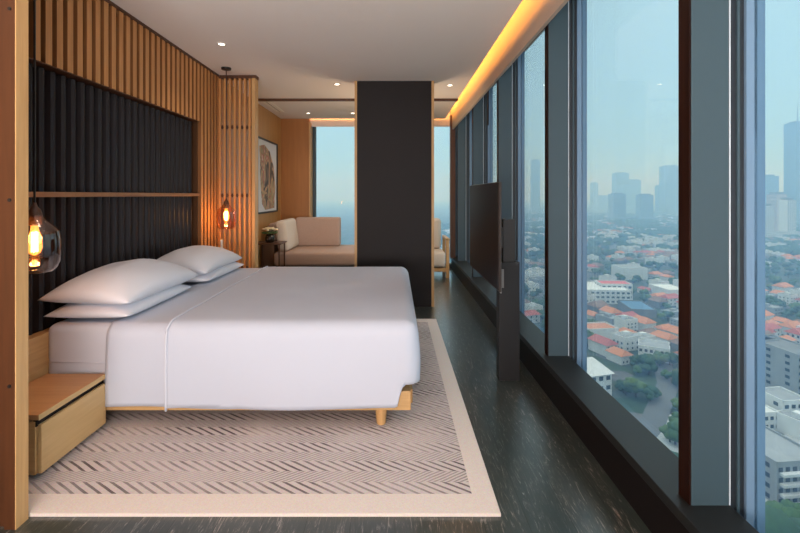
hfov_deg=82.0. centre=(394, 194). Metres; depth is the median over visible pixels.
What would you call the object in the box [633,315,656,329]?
house
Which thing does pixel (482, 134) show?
window
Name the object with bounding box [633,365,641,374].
tree
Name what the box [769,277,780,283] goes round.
tree
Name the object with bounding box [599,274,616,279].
house
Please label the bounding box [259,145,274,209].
print
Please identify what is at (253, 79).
slatted screen
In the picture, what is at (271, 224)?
potted plant
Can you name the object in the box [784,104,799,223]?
tower
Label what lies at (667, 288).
white hall
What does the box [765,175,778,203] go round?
tower
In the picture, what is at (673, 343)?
house
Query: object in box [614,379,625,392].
tree
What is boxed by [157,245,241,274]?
pillow
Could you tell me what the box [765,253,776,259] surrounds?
house
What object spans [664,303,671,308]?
tree
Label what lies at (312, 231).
cushion
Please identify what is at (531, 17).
cove
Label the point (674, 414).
tree
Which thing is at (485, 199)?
television
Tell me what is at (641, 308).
blue hall
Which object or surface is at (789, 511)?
tree
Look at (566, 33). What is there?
window column
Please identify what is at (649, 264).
tree
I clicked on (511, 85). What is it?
trim
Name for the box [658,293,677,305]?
house
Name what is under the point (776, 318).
house
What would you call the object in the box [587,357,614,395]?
villa
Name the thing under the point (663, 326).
house
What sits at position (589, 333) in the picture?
tree
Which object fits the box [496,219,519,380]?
stand
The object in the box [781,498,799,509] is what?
tree
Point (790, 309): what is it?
tree
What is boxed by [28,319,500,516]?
area rug
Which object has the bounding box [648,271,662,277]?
house
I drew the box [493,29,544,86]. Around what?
ceiling
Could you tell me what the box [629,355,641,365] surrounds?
tree
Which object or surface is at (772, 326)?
house
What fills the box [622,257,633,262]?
house
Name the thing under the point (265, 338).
duvet
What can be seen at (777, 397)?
villa
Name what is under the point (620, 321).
house
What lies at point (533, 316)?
house
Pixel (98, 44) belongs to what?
cladding
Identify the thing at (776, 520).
trees
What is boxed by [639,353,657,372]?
tree
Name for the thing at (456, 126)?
trim
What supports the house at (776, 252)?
on the ground at (344, 209)
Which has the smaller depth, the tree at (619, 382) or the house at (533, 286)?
the tree at (619, 382)
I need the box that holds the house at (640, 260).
[637,257,646,264]
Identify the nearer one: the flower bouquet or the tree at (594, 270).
the flower bouquet
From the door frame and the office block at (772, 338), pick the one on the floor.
the door frame
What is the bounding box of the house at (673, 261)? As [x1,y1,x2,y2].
[665,260,676,266]
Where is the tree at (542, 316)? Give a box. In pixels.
[540,311,544,319]
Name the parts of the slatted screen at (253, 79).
rail, post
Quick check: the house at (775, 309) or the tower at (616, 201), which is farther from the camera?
the tower at (616, 201)
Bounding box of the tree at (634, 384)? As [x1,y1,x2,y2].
[623,377,646,397]
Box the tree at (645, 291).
[639,289,648,293]
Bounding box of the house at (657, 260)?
[645,257,659,265]
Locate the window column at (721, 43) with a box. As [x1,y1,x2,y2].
[678,0,764,532]
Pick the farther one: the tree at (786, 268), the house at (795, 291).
the tree at (786, 268)
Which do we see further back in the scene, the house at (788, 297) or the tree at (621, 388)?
the house at (788, 297)
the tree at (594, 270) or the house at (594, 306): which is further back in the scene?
the tree at (594, 270)
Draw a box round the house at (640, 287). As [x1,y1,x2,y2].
[637,286,650,293]
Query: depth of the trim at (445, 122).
8.30 m
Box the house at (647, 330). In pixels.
[636,328,655,332]
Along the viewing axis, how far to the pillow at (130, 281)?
2.77 m
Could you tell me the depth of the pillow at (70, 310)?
2.68 m
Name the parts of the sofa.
arm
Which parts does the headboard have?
shelf rail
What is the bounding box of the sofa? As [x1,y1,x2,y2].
[263,217,354,266]
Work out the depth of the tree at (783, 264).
621.55 m
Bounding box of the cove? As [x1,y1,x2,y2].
[450,0,568,128]
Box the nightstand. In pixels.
[28,374,105,474]
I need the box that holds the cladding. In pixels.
[28,0,219,246]
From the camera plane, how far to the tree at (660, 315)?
367.85 m
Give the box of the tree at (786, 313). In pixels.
[780,311,793,317]
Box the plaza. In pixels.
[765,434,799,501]
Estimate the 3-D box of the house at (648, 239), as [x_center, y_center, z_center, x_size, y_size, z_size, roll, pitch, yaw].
[514.745,93.841,931.937,12.348,14.978,12.348,0,0,-20]
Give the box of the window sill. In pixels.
[450,257,758,532]
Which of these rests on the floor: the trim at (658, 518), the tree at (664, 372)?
the trim at (658, 518)
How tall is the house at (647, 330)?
6.646 m
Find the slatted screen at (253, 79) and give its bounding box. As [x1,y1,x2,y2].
[219,75,258,267]
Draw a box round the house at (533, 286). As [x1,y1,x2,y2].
[525,281,538,293]
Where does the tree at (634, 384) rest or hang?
on the ground at (344, 209)
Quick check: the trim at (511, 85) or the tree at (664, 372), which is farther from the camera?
the tree at (664, 372)
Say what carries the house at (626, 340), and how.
on the ground at (344, 209)
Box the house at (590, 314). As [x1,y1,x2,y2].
[587,310,596,319]
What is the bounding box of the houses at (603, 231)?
[440,213,799,262]
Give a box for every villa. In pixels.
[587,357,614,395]
[765,386,799,411]
[765,404,779,430]
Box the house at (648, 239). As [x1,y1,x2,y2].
[644,237,653,241]
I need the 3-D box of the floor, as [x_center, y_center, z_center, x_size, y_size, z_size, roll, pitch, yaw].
[-0.950,1.390,3.000,4.500,0.120,11.200,0,0,0]
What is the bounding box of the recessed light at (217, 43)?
[216,42,226,45]
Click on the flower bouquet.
(267, 229)
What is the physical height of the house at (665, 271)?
8.602 m
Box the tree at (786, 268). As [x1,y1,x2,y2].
[784,267,794,270]
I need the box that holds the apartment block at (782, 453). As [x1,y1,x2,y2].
[765,425,799,502]
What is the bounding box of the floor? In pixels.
[0,268,650,532]
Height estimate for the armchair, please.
0.940 m
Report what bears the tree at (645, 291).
on the ground at (344, 209)
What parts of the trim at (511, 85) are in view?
jamb frame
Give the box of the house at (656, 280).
[649,278,668,283]
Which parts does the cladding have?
rail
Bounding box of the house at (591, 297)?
[587,292,595,302]
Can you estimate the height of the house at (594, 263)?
8.990 m
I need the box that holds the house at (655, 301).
[648,296,667,308]
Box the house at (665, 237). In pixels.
[663,235,672,239]
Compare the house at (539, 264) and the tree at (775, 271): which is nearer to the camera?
the tree at (775, 271)
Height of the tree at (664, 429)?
6.728 m
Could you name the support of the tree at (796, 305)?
on the ground at (344, 209)
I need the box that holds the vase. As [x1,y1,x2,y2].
[265,234,274,242]
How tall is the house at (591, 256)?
12.822 m
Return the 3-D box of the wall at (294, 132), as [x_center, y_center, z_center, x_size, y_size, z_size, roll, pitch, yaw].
[-1.865,-0.160,8.375,0.670,2.980,0.350,0,0,0]
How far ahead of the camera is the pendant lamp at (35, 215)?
2.17 m
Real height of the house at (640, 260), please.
8.934 m
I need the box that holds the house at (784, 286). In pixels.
[771,282,793,291]
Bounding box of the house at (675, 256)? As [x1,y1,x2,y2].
[671,254,677,259]
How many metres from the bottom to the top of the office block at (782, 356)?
27.100 m
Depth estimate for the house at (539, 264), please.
628.18 m
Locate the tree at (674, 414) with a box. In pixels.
[668,411,677,420]
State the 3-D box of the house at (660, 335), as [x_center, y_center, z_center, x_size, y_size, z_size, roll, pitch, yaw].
[183.471,97.169,313.041,11.905,8.322,15.038,0,0,-20]
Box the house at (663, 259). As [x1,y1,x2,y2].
[657,256,669,262]
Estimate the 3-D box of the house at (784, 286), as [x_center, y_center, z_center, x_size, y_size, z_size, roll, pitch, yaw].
[401.618,95.968,476.726,16.245,10.725,12.861,0,0,-20]
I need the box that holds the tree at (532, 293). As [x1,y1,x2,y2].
[530,291,537,299]
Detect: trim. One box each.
[310,112,449,126]
[451,260,689,532]
[455,126,456,256]
[457,109,471,263]
[497,50,524,314]
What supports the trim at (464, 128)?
on the floor
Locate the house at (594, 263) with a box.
[591,262,604,269]
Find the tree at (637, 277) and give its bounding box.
[633,275,642,282]
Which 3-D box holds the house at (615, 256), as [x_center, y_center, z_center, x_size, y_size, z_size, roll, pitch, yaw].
[339.243,95.430,699.580,11.839,11.799,15.054,0,0,-20]
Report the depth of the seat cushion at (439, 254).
7.34 m
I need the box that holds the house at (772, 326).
[765,323,781,335]
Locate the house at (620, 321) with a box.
[614,315,637,331]
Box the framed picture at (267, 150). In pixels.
[258,136,277,213]
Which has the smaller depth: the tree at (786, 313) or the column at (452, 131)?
the column at (452, 131)
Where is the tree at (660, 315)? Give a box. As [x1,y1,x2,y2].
[656,312,665,320]
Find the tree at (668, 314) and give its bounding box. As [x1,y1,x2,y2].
[663,311,674,320]
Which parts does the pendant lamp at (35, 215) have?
cord, lamp shade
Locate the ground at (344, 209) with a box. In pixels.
[316,200,799,434]
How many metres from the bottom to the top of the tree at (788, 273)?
8.151 m
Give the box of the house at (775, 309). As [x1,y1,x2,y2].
[765,303,783,315]
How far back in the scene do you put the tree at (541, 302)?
404.05 m
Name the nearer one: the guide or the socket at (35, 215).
the socket at (35, 215)
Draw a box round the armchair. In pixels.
[434,218,449,277]
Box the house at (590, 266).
[587,264,598,271]
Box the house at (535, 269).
[529,267,544,272]
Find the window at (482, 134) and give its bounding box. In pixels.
[472,86,492,276]
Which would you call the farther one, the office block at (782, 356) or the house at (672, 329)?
the house at (672, 329)
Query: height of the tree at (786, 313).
6.247 m
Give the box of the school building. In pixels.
[587,281,630,303]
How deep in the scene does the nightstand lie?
2.31 m
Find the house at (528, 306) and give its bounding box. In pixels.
[525,302,542,309]
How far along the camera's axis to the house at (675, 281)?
490.90 m
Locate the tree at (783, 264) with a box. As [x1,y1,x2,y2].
[782,263,790,266]
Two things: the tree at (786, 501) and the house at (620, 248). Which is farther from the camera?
the house at (620, 248)
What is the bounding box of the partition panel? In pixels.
[355,81,433,306]
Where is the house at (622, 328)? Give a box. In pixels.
[619,327,635,332]
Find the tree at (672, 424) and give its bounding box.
[667,417,677,444]
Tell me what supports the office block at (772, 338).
on the ground at (344, 209)
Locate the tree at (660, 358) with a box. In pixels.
[653,351,670,365]
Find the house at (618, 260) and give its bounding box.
[613,258,624,263]
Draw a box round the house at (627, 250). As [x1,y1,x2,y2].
[623,247,635,253]
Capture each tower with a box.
[528,159,542,211]
[588,182,597,208]
[591,195,607,209]
[604,193,630,219]
[612,172,632,210]
[629,179,640,210]
[631,194,657,220]
[653,185,658,212]
[654,165,677,213]
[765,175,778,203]
[765,204,779,236]
[766,192,786,232]
[775,198,799,235]
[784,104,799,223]
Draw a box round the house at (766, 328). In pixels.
[765,327,775,334]
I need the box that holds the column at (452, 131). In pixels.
[450,115,454,257]
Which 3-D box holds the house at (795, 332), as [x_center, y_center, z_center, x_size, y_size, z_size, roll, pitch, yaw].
[277.923,95.882,314.999,18.348,10.896,11.635,0,0,-20]
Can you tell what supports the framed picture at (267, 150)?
attached to the wall at (269, 124)
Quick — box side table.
[258,241,286,267]
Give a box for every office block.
[765,334,799,394]
[765,335,778,341]
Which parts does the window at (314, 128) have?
frame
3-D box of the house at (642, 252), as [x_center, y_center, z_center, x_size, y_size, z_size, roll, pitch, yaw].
[411.648,96.278,759.025,18.558,10.105,11.769,0,0,-20]
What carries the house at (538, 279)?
on the ground at (344, 209)
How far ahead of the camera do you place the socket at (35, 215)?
2.15 m
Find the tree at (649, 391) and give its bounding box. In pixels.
[641,384,658,400]
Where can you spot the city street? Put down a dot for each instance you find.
(656, 413)
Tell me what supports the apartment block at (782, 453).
on the ground at (344, 209)
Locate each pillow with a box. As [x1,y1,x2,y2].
[37,259,198,304]
[43,284,191,317]
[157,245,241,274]
[186,262,243,281]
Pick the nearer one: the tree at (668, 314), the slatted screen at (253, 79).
the slatted screen at (253, 79)
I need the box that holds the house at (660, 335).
[649,330,677,343]
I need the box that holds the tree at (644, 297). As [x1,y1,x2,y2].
[639,293,650,301]
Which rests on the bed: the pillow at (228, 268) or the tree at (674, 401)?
the pillow at (228, 268)
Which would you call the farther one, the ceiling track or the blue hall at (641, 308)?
the blue hall at (641, 308)
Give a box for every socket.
[28,202,42,225]
[223,198,228,208]
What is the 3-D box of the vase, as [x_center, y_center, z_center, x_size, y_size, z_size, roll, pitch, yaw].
[-1.800,0.623,6.620,0.140,0.115,0.140,0,0,0]
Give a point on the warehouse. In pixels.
(627, 270)
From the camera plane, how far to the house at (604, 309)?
375.33 m
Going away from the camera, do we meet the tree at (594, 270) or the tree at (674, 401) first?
the tree at (674, 401)
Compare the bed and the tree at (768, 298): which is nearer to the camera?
the bed
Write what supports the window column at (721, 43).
on the floor
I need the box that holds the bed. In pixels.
[49,282,412,424]
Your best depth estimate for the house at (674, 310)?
383.06 m
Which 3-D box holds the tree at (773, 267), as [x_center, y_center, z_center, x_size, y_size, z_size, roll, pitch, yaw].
[494.729,96.726,597.825,10.558,9.255,9.178,0,0,32]
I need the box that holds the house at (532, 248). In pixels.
[528,247,539,250]
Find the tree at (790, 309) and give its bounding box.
[785,308,796,312]
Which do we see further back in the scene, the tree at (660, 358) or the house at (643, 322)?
the house at (643, 322)
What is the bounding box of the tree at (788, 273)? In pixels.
[783,271,793,277]
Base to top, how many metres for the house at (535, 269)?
13.886 m
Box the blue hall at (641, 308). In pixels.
[618,300,656,317]
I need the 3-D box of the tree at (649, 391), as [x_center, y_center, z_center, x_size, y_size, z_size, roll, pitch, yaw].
[125.213,97.521,225.832,8.665,7.656,9.968,0,0,16]
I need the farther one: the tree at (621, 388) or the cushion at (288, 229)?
the tree at (621, 388)
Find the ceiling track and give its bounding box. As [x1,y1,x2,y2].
[258,98,457,100]
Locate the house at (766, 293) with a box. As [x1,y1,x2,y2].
[765,292,777,298]
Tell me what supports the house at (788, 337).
on the ground at (344, 209)
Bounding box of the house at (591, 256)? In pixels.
[587,254,598,262]
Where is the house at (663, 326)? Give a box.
[654,324,671,331]
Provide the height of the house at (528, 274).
12.528 m
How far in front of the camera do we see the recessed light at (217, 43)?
4.14 m
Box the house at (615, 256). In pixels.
[611,254,624,258]
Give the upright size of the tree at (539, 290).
7.272 m
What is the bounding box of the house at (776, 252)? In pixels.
[772,251,784,255]
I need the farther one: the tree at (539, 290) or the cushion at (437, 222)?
the tree at (539, 290)
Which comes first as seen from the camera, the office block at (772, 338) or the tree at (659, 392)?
the tree at (659, 392)
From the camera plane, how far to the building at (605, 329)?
322.85 m
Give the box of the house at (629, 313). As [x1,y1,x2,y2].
[615,311,637,316]
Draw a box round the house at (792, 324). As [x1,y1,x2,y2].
[776,321,799,334]
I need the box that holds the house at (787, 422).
[775,409,799,439]
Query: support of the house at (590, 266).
on the ground at (344, 209)
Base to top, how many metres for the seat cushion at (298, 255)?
0.195 m
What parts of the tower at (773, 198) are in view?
crown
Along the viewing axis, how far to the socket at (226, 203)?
4.90 m
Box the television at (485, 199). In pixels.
[470,182,501,292]
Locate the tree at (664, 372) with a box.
[660,369,671,378]
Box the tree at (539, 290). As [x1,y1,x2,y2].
[536,288,542,295]
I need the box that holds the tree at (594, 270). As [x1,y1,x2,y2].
[591,268,598,274]
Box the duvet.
[105,266,419,411]
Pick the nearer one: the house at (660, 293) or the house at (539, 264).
the house at (660, 293)
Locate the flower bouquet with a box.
[262,227,277,233]
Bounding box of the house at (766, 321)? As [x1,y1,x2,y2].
[765,320,779,323]
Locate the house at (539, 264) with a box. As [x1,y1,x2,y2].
[532,262,544,267]
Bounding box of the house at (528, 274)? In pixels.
[525,271,538,281]
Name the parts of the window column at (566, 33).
jamb frame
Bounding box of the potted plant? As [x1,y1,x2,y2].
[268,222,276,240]
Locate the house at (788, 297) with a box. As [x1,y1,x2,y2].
[778,292,797,304]
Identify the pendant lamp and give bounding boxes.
[28,0,61,270]
[216,67,236,228]
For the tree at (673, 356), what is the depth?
270.21 m
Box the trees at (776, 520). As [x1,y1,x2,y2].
[441,212,799,532]
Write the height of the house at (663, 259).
12.380 m
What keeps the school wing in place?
on the ground at (344, 209)
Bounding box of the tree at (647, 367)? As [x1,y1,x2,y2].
[639,363,657,374]
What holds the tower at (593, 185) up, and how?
on the ground at (344, 209)
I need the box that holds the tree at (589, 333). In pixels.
[587,330,592,337]
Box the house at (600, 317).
[596,312,616,324]
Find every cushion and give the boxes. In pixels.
[274,245,354,265]
[275,218,298,251]
[296,217,340,245]
[434,218,440,248]
[434,248,444,266]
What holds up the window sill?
on the floor
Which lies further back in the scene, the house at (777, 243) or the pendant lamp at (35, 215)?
the house at (777, 243)
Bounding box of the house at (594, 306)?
[587,300,609,312]
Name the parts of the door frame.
panel, post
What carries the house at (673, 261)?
on the ground at (344, 209)
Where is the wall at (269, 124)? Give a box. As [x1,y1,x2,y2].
[223,80,280,267]
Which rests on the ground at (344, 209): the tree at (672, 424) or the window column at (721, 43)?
the tree at (672, 424)
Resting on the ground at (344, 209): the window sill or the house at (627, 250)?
the house at (627, 250)
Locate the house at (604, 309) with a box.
[599,306,621,314]
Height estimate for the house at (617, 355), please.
7.905 m
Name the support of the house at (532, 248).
on the ground at (344, 209)
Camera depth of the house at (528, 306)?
390.05 m
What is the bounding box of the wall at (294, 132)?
[281,119,309,219]
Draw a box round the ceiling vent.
[262,101,283,111]
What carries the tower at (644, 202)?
on the ground at (344, 209)
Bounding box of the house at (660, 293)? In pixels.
[650,292,665,296]
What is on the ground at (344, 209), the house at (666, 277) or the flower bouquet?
the house at (666, 277)
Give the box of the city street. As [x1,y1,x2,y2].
[639,324,677,436]
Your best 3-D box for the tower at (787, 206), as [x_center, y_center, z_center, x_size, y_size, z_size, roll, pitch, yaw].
[931.500,54.035,1089.750,31.930,94.591,35.500,0,0,0]
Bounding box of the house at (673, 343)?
[669,338,677,350]
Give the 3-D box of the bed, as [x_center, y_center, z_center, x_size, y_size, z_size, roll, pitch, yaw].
[-0.949,1.029,3.627,2.102,0.574,2.027,0,0,0]
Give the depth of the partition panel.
5.48 m
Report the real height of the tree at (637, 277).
8.182 m
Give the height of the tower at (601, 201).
99.374 m
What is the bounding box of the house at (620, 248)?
[617,245,627,250]
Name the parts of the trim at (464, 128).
jamb frame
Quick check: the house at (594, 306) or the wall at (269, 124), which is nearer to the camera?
the wall at (269, 124)
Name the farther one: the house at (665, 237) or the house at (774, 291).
the house at (665, 237)
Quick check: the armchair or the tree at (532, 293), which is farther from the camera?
the tree at (532, 293)
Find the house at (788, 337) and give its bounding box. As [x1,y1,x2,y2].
[779,335,795,341]
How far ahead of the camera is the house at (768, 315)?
365.34 m
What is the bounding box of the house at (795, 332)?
[785,327,799,342]
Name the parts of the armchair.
seat frame, leg, leg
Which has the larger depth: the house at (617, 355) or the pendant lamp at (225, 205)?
the house at (617, 355)
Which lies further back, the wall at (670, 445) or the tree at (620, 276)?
the tree at (620, 276)
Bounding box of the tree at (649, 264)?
[644,262,652,266]
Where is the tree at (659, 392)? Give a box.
[654,387,661,398]
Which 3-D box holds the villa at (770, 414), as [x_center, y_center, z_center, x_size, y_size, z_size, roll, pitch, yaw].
[161.218,97.280,203.412,7.849,8.100,12.120,0,0,-6]
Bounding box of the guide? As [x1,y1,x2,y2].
[487,90,488,125]
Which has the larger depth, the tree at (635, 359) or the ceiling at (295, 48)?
the tree at (635, 359)
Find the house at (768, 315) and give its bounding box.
[765,310,774,320]
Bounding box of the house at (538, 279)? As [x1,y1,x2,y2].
[529,276,544,285]
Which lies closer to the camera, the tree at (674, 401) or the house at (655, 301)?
the tree at (674, 401)
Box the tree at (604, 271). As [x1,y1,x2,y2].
[602,270,610,274]
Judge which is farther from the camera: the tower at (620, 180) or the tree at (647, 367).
the tower at (620, 180)
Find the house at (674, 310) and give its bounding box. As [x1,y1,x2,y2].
[660,308,677,317]
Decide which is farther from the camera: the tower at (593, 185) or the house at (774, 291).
the tower at (593, 185)
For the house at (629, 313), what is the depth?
361.00 m
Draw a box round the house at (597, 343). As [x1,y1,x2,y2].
[587,334,617,356]
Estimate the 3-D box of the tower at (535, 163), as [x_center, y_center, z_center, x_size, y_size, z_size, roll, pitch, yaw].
[830.543,-54.552,2723.500,65.739,311.765,63.000,0,0,0]
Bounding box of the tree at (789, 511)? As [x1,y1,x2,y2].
[765,500,799,517]
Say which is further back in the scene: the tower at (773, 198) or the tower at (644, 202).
the tower at (644, 202)
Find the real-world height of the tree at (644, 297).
9.262 m
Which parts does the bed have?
frame, leg, foot rail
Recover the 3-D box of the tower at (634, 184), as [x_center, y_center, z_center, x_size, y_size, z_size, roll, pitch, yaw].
[1565.217,-0.748,3034.500,125.217,204.156,85.000,0,0,0]
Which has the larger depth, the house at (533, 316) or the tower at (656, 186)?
the tower at (656, 186)
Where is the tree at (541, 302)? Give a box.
[538,300,544,309]
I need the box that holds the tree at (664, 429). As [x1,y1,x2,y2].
[659,424,672,441]
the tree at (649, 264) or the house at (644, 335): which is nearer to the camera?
the house at (644, 335)
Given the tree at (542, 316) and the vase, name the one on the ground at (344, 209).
the tree at (542, 316)
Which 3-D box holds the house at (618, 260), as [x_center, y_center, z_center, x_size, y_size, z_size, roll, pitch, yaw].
[331.117,97.355,680.635,12.737,7.950,11.787,0,0,-20]
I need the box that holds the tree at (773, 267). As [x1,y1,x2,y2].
[770,266,780,270]
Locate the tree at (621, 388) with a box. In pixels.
[618,384,632,394]
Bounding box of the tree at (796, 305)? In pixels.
[788,302,799,313]
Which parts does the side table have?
leg, leg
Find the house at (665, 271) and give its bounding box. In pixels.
[661,270,674,276]
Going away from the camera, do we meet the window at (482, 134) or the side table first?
the window at (482, 134)
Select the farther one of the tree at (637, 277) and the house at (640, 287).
the tree at (637, 277)
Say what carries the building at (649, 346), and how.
on the ground at (344, 209)
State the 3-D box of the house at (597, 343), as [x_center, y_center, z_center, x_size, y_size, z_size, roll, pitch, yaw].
[133.935,96.189,296.614,10.762,10.283,16.971,0,0,-20]
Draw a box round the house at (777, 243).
[772,242,784,245]
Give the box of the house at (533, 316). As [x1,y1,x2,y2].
[525,310,540,322]
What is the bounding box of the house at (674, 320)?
[669,317,677,325]
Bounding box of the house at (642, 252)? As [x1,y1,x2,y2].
[638,250,650,254]
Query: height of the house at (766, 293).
7.433 m
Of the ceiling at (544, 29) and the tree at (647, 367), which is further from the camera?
the tree at (647, 367)
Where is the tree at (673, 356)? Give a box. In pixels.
[664,352,677,364]
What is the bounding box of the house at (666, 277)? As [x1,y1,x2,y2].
[659,274,673,280]
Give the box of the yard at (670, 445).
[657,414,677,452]
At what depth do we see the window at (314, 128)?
8.39 m
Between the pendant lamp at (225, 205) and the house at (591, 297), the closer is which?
the pendant lamp at (225, 205)
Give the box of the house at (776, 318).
[771,316,791,322]
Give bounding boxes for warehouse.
[611,264,647,279]
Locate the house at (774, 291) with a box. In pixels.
[770,289,784,293]
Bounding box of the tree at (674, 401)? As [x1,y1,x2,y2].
[670,397,677,411]
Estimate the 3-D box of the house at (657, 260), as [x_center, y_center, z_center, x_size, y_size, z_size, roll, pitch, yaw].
[370.983,95.470,663.208,11.851,11.721,15.069,0,0,-20]
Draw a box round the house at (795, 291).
[790,288,799,297]
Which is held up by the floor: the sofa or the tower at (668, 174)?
the sofa
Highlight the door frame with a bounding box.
[0,0,27,529]
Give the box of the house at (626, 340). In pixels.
[611,330,640,350]
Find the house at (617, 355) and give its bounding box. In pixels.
[605,346,632,364]
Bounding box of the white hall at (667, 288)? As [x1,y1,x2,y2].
[649,283,677,293]
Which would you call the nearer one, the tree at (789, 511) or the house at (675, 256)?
the tree at (789, 511)
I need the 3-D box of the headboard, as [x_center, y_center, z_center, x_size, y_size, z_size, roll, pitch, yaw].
[-2.050,0.296,3.328,0.130,2.068,2.795,0,0,0]
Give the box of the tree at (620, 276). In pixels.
[618,274,625,279]
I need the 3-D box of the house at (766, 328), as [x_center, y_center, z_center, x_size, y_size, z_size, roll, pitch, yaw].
[255.571,96.404,323.495,11.024,9.852,17.383,0,0,-20]
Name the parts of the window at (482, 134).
jamb frame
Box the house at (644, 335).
[635,331,655,339]
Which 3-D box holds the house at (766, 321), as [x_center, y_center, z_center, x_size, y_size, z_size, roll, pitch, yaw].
[283.867,98.085,348.988,12.269,6.489,9.713,0,0,-20]
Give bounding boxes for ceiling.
[110,0,522,118]
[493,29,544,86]
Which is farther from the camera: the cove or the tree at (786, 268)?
the tree at (786, 268)
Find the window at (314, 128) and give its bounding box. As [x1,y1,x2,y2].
[309,122,450,267]
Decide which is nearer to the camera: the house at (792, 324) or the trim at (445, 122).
the trim at (445, 122)
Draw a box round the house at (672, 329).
[663,325,677,336]
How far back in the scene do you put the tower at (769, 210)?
1019.89 m
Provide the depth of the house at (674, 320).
359.06 m
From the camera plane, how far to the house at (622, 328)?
323.20 m
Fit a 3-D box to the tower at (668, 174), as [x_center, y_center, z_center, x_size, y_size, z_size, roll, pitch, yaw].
[1390.000,-24.335,2329.000,112.000,251.330,74.000,0,0,0]
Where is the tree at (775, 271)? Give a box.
[772,269,779,275]
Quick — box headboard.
[28,63,199,382]
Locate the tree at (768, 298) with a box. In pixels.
[765,295,777,302]
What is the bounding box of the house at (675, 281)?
[673,279,677,285]
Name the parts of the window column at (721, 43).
jamb frame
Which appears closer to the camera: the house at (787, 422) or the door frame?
the door frame
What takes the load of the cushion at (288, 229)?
on the sofa
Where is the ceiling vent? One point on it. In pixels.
(270, 104)
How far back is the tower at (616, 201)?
1750.21 m
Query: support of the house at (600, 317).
on the ground at (344, 209)
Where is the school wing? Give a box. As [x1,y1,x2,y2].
[595,280,632,299]
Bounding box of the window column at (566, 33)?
[545,0,586,371]
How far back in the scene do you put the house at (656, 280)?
495.90 m
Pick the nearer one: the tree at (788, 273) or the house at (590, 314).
the house at (590, 314)
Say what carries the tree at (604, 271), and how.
on the ground at (344, 209)

